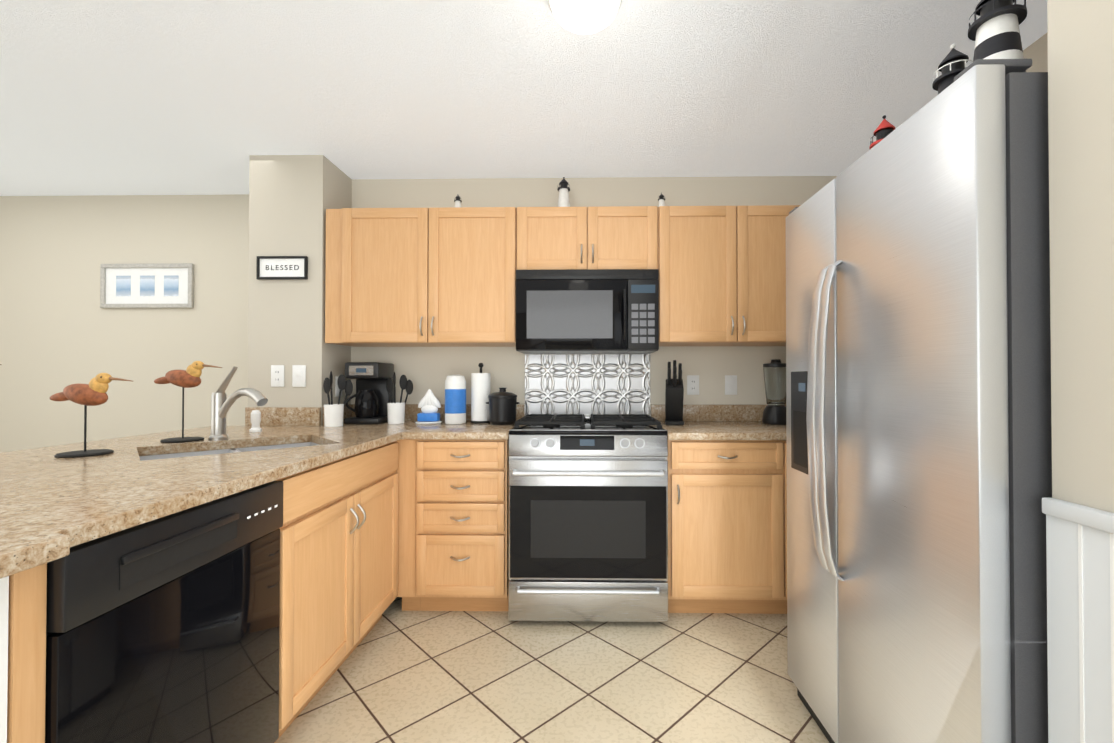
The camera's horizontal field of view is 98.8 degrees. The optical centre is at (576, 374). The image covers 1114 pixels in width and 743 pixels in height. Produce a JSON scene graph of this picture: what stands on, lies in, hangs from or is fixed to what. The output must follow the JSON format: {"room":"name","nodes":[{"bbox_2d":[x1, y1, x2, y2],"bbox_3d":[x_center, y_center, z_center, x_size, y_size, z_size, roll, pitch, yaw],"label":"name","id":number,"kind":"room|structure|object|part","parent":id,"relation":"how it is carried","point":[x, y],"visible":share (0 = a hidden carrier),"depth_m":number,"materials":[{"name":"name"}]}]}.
{"room":"kitchen","nodes":[
{"label":"kitchen","id":0,"kind":"room"},
{"bbox_2d":[0,576,8,742],"bbox_3d":[-1.307,0.740,0.377,0.765,0.875,0.792,0,-1,1],"label":"wall","id":1,"kind":"structure","parent":0,"point":[4,594],"depth_m":0.76,"materials":[{"name":"white paint"}]},
{"bbox_2d":[0,426,421,578],"bbox_3d":[-1.438,0.290,1.348,1.208,0.035,2.618,0,-1,1],"label":"countertop","id":2,"kind":"structure","parent":1,"relation":"on","point":[52,508],"depth_m":1.27,"materials":[{"name":"stone"}]},
{"bbox_2d":[49,373,132,457],"bbox_3d":[-1.662,0.135,1.634,0.290,0.280,0.144,0,-1,1],"label":"bird","id":3,"kind":"object","parent":2,"relation":"on","point":[93,392],"visible":1,"depth_m":1.62},
{"bbox_2d":[154,361,221,442],"bbox_3d":[-1.633,0.111,2.004,0.290,0.335,0.144,0,-1,1],"label":"bird","id":4,"kind":"object","parent":2,"relation":"on","point":[189,376],"visible":1,"depth_m":1.99},
{"bbox_2d":[209,366,267,439],"bbox_3d":[-1.416,0.123,2.001,0.308,0.312,0.157,0,-1,1],"label":"kitchen faucet","id":5,"kind":"object","parent":2,"relation":"on","point":[221,403],"visible":1,"depth_m":2.02,"materials":[{"name":"silver metal"}]},
{"bbox_2d":[249,410,261,431],"bbox_3d":[-1.575,0.230,2.342,0.052,0.105,0.052,0,-1,1],"label":"sprayer","id":6,"kind":"object","parent":2,"relation":"on","point":[255,418],"visible":1,"depth_m":2.33,"materials":[{"name":"white plastic"}]},
{"bbox_2d":[245,407,320,425],"bbox_3d":[-1.630,0.235,2.649,0.415,0.102,0.021,0,-1,1],"label":"backsplash","id":7,"kind":"structure","parent":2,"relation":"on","point":[290,416],"depth_m":2.64,"materials":[{"name":"stone"}]},
{"bbox_2d":[0,194,248,452],"bbox_3d":[-3.257,-0.007,3.364,2.860,2.430,0.220,0,-1,1],"label":"wall","id":8,"kind":"structure","parent":0,"point":[60,329],"depth_m":3.26,"materials":[{"name":"beige paint"}]},
{"bbox_2d":[100,263,193,307],"bbox_3d":[-2.920,-0.600,3.243,0.630,0.300,0.020,0,-1,1],"label":"picture frame","id":9,"kind":"object","parent":8,"relation":"attached to","point":[170,285],"visible":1,"depth_m":3.24,"materials":[{"name":"silver metal"}]},
{"bbox_2d":[248,155,351,445],"bbox_3d":[-1.624,-0.011,3.055,0.417,2.430,0.780,0,-1,1],"label":"wall column","id":10,"kind":"structure","parent":0,"point":[292,198],"depth_m":2.67,"materials":[{"name":"beige paint"}]},
{"bbox_2d":[271,365,283,386],"bbox_3d":[-1.669,0.010,2.661,0.074,0.120,0.008,0,-1,1],"label":"electrical outlet","id":11,"kind":"object","parent":10,"relation":"attached to","point":[277,375],"visible":1,"depth_m":2.66,"materials":[{"name":"white plastic"}]},
{"bbox_2d":[256,256,307,279],"bbox_3d":[-1.643,-0.593,2.662,0.280,0.128,0.018,0,-1,1],"label":"sign frame","id":12,"kind":"object","parent":10,"relation":"attached to","point":[281,267],"visible":1,"depth_m":2.66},
{"bbox_2d":[292,365,305,386],"bbox_3d":[-1.548,0.010,2.658,0.074,0.120,0.011,0,-1,1],"label":"light switch","id":13,"kind":"object","parent":10,"relation":"attached to","point":[298,375],"visible":1,"depth_m":2.66,"materials":[{"name":"white plastic"}]},
{"bbox_2d":[335,376,341,396],"bbox_3d":[-1.414,0.072,2.841,0.008,0.120,0.074,0,-1,1],"label":"outlet","id":14,"kind":"object","parent":10,"relation":"attached to","point":[337,389],"visible":0.46,"depth_m":2.81,"materials":[{"name":"white plastic"}]},
{"bbox_2d":[0,0,1047,195],"bbox_3d":[-1.190,-1.303,0.350,7.100,0.100,6.200,0,-1,1],"label":"ceiling","id":15,"kind":"structure","parent":0,"point":[153,97],"depth_m":2.06,"materials":[{"name":"white paint"}]},
{"bbox_2d":[548,0,621,34],"bbox_3d":[0.026,-1.193,1.558,0.244,0.095,0.244,0,-1,1],"label":"dome ceiling light","id":16,"kind":"object","parent":15,"relation":"attached to","point":[583,17],"visible":1,"depth_m":1.54,"materials":[{"name":"white glass"}]},
{"bbox_2d":[275,597,828,742],"bbox_3d":[-1.190,1.227,0.325,7.100,0.100,6.200,0,-1,1],"label":"floor","id":17,"kind":"structure","parent":0,"point":[399,675],"depth_m":1.83,"materials":[{"name":"tile"}]},
{"bbox_2d":[7,563,46,742],"bbox_3d":[-1.297,0.744,0.801,0.769,0.876,0.047,0,-1,1],"label":"cabinet end panel","id":18,"kind":"object","parent":17,"relation":"on","point":[26,657],"depth_m":0.79,"materials":[{"name":"brown wood"}]},
{"bbox_2d":[45,481,282,742],"bbox_3d":[-1.189,0.748,1.129,0.635,0.874,0.609,0,-1,1],"label":"dishwasher","id":19,"kind":"object","parent":17,"relation":"on","point":[165,629],"visible":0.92,"depth_m":1.05,"materials":[{"name":"black plastic"}]},
{"bbox_2d":[275,441,397,741],"bbox_3d":[-1.253,0.755,1.899,0.818,0.876,0.921,0,-1,1],"label":"base cabinet","id":20,"kind":"object","parent":17,"relation":"on","point":[338,561],"visible":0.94,"depth_m":1.73,"materials":[{"name":"brown wood"}]},
{"bbox_2d":[139,442,318,460],"bbox_3d":[-1.314,0.406,1.872,0.610,0.182,0.430,1,-1,-44],"label":"sink","id":21,"kind":"object","parent":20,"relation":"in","point":[177,455],"visible":0.04,"depth_m":1.99,"materials":[{"name":"metal"}]},
{"bbox_2d":[397,439,508,610],"bbox_3d":[-0.611,0.762,2.633,0.546,0.876,0.666,0,-1,1],"label":"base cabinet","id":22,"kind":"object","parent":17,"relation":"on","point":[462,520],"depth_m":2.34,"materials":[{"name":"brown wood"}]},
{"bbox_3d":[-0.837,0.762,2.662,0.093,0.876,0.616,0,-1,1],"label":"corner base cabinet filler","id":23,"kind":"part","parent":22,"relation":"part of","materials":[{"name":"brown wood"}]},
{"bbox_2d":[508,414,667,621],"bbox_3d":[0.058,0.718,2.565,0.762,0.961,0.747,0,-1,1],"label":"range","id":24,"kind":"object","parent":17,"relation":"on","point":[588,518],"visible":1,"depth_m":2.25,"materials":[{"name":"silver metal"}]},
{"bbox_2d":[667,440,786,613],"bbox_3d":[0.758,0.762,2.624,0.619,0.876,0.636,0,-1,1],"label":"base cabinet","id":25,"kind":"object","parent":17,"relation":"on","point":[727,526],"visible":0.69,"depth_m":2.29,"materials":[{"name":"brown wood"}]},
{"bbox_2d":[322,404,786,439],"bbox_3d":[0.149,0.253,2.633,3.137,0.137,0.652,0,-1,1],"label":"countertop","id":26,"kind":"structure","parent":25,"relation":"on","point":[722,422],"depth_m":2.61,"materials":[{"name":"stone"}]},
{"bbox_2d":[323,371,352,426],"bbox_3d":[-1.327,0.134,2.616,0.152,0.302,0.116,0,-1,1],"label":"utensil crock","id":27,"kind":"object","parent":26,"relation":"on","point":[333,415],"visible":1,"depth_m":2.61,"materials":[{"name":"white ceramic"}]},
{"bbox_2d":[344,362,393,423],"bbox_3d":[-1.232,0.110,2.836,0.207,0.355,0.232,0,-1,1],"label":"coffee maker","id":28,"kind":"object","parent":26,"relation":"on","point":[372,397],"visible":0.92,"depth_m":2.75,"materials":[{"name":"black plastic"}]},
{"bbox_2d":[386,372,412,423],"bbox_3d":[-1.050,0.136,2.786,0.152,0.302,0.116,0,-1,1],"label":"utensil crock","id":29,"kind":"object","parent":26,"relation":"on","point":[395,412],"visible":1,"depth_m":2.77,"materials":[{"name":"white ceramic"}]},
{"bbox_2d":[415,389,441,423],"bbox_3d":[-0.865,0.187,2.790,0.152,0.200,0.152,0,-1,1],"label":"sponge holder","id":30,"kind":"object","parent":26,"relation":"on","point":[429,404],"visible":1,"depth_m":2.79,"materials":[{"name":"white ceramic"}]},
{"bbox_2d":[445,374,465,423],"bbox_3d":[-0.711,0.144,2.798,0.122,0.285,0.122,0,-1,1],"label":"wipes canister","id":31,"kind":"object","parent":26,"relation":"on","point":[455,398],"visible":1,"depth_m":2.75,"materials":[{"name":"white plastic"}]},
{"bbox_2d":[470,363,489,423],"bbox_3d":[-0.570,0.110,2.836,0.120,0.355,0.120,0,-1,1],"label":"paper towel holder","id":32,"kind":"object","parent":26,"relation":"on","point":[480,387],"visible":0.98,"depth_m":2.79,"materials":[{"name":"white paper"}]},
{"bbox_2d":[486,387,518,424],"bbox_3d":[-0.428,0.182,2.752,0.196,0.210,0.166,0,-1,1],"label":"pot","id":33,"kind":"object","parent":26,"relation":"on","point":[502,403],"visible":1,"depth_m":2.69,"materials":[{"name":"metal"}]},
{"bbox_2d":[665,360,683,424],"bbox_3d":[0.559,0.104,2.743,0.100,0.365,0.246,0,-1,9],"label":"knife block","id":34,"kind":"object","parent":26,"relation":"on","point":[674,394],"visible":1,"depth_m":2.68,"materials":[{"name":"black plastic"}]},
{"bbox_2d":[762,359,785,424],"bbox_3d":[1.177,0.101,2.775,0.194,0.372,0.156,0,-1,1],"label":"blender","id":35,"kind":"object","parent":26,"relation":"on","point":[774,411],"visible":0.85,"depth_m":2.72,"materials":[{"name":"clear glass"}]},
{"bbox_2d":[786,59,1051,742],"bbox_3d":[1.143,0.284,1.348,0.870,1.795,0.881,0,-1,1],"label":"refrigerator","id":36,"kind":"object","parent":17,"relation":"on","point":[918,409],"visible":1,"depth_m":1.05,"materials":[{"name":"silver metal"}]},
{"bbox_2d":[869,115,895,148],"bbox_3d":[1.073,-0.740,1.665,0.110,0.328,0.110,0,-1,1],"label":"lighthouse","id":37,"kind":"object","parent":36,"relation":"on","point":[884,129],"visible":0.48,"depth_m":1.65,"materials":[{"name":"red ceramic"}]},
{"bbox_2d":[932,44,972,93],"bbox_3d":[1.006,-0.731,1.276,0.110,0.303,0.110,0,-1,1],"label":"lighthouse","id":38,"kind":"object","parent":36,"relation":"on","point":[952,65],"visible":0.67,"depth_m":1.26,"materials":[{"name":"ceramic"}]},
{"bbox_2d":[968,0,1026,71],"bbox_3d":[0.974,-0.751,1.107,0.128,0.339,0.128,0,-1,1],"label":"lighthouse","id":39,"kind":"object","parent":36,"relation":"on","point":[993,31],"visible":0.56,"depth_m":1.08,"materials":[{"name":"white ceramic"}]},
{"bbox_2d":[351,176,836,415],"bbox_3d":[0.496,-0.011,3.018,3.823,2.430,0.120,0,-1,1],"label":"wall","id":40,"kind":"structure","parent":0,"point":[424,370],"depth_m":2.98,"materials":[{"name":"beige paint"}]},
{"bbox_2d":[325,207,516,346],"bbox_3d":[-0.868,-0.548,2.794,1.069,0.750,0.380,0,-1,1],"label":"upper cabinet","id":41,"kind":"object","parent":40,"relation":"attached to","point":[422,277],"visible":1,"depth_m":2.64,"materials":[{"name":"brown wood"}]},
{"bbox_2d":[454,195,461,206],"bbox_3d":[-0.697,-0.990,2.799,0.053,0.132,0.053,0,-1,1],"label":"lighthouse","id":42,"kind":"object","parent":41,"relation":"on","point":[457,201],"visible":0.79,"depth_m":2.79,"materials":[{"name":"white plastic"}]},
{"bbox_2d":[525,354,649,414],"bbox_3d":[0.066,0.067,2.960,0.777,0.378,0.006,0,-1,1],"label":"backsplash panel","id":43,"kind":"object","parent":40,"relation":"attached to","point":[587,384],"visible":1,"depth_m":2.96,"materials":[{"name":"silver metal"}]},
{"bbox_2d":[517,206,657,269],"bbox_3d":[0.059,-0.747,2.780,0.780,0.353,0.380,0,-1,1],"label":"upper cabinet","id":44,"kind":"object","parent":40,"relation":"attached to","point":[587,238],"visible":0.9,"depth_m":2.63,"materials":[{"name":"brown wood"}]},
{"bbox_2d":[557,177,569,206],"bbox_3d":[-0.077,-1.043,2.809,0.092,0.238,0.092,0,-1,1],"label":"lighthouse","id":45,"kind":"object","parent":44,"relation":"on","point":[563,189],"visible":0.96,"depth_m":2.78,"materials":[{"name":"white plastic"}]},
{"bbox_2d":[516,269,658,353],"bbox_3d":[0.058,-0.347,2.756,0.776,0.440,0.419,0,-1,1],"label":"microwave","id":46,"kind":"object","parent":44,"relation":"attached to","point":[607,311],"visible":1,"depth_m":2.58,"materials":[{"name":"black plastic"}]},
{"bbox_2d":[687,375,698,394],"bbox_3d":[0.718,0.067,2.949,0.074,0.120,0.008,0,-1,1],"label":"electrical outlet","id":47,"kind":"object","parent":40,"relation":"attached to","point":[692,384],"visible":1,"depth_m":2.95,"materials":[{"name":"white plastic"}]},
{"bbox_2d":[658,205,800,345],"bbox_3d":[0.877,-0.548,2.763,0.852,0.750,0.380,0,-1,1],"label":"upper cabinet","id":48,"kind":"object","parent":40,"relation":"attached to","point":[722,275],"visible":0.83,"depth_m":2.61,"materials":[{"name":"brown wood"}]},
{"bbox_2d":[658,193,664,206],"bbox_3d":[0.493,-0.990,2.778,0.053,0.132,0.053,0,-1,1],"label":"lighthouse","id":49,"kind":"object","parent":48,"relation":"on","point":[661,199],"visible":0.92,"depth_m":2.77,"materials":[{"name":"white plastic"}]},
{"bbox_2d":[725,375,736,394],"bbox_3d":[0.951,0.067,2.943,0.074,0.120,0.011,0,-1,1],"label":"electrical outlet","id":50,"kind":"object","parent":40,"relation":"attached to","point":[730,384],"visible":1,"depth_m":2.94,"materials":[{"name":"white plastic"}]},
{"bbox_2d":[1023,32,1047,71],"bbox_3d":[2.048,-0.022,1.899,0.680,2.430,2.065,0,-1,1],"label":"wall","id":51,"kind":"structure","parent":0,"point":[1036,51],"depth_m":1.76,"materials":[{"name":"beige paint"}]},
{"bbox_2d":[1047,0,1113,512],"bbox_3d":[1.594,-0.051,-0.894,1.490,2.430,3.535,0,-1,1],"label":"wall","id":52,"kind":"structure","parent":0,"point":[1081,114],"depth_m":0.83,"materials":[{"name":"beige paint"}]},
{"bbox_2d":[1042,498,1113,742],"bbox_3d":[0.842,0.690,-0.613,0.022,0.955,2.984,0,-1,1],"label":"beadboard","id":53,"kind":"object","parent":52,"relation":"attached to","point":[1080,590],"visible":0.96,"depth_m":0.82,"materials":[{"name":"white paint"}]}
]}

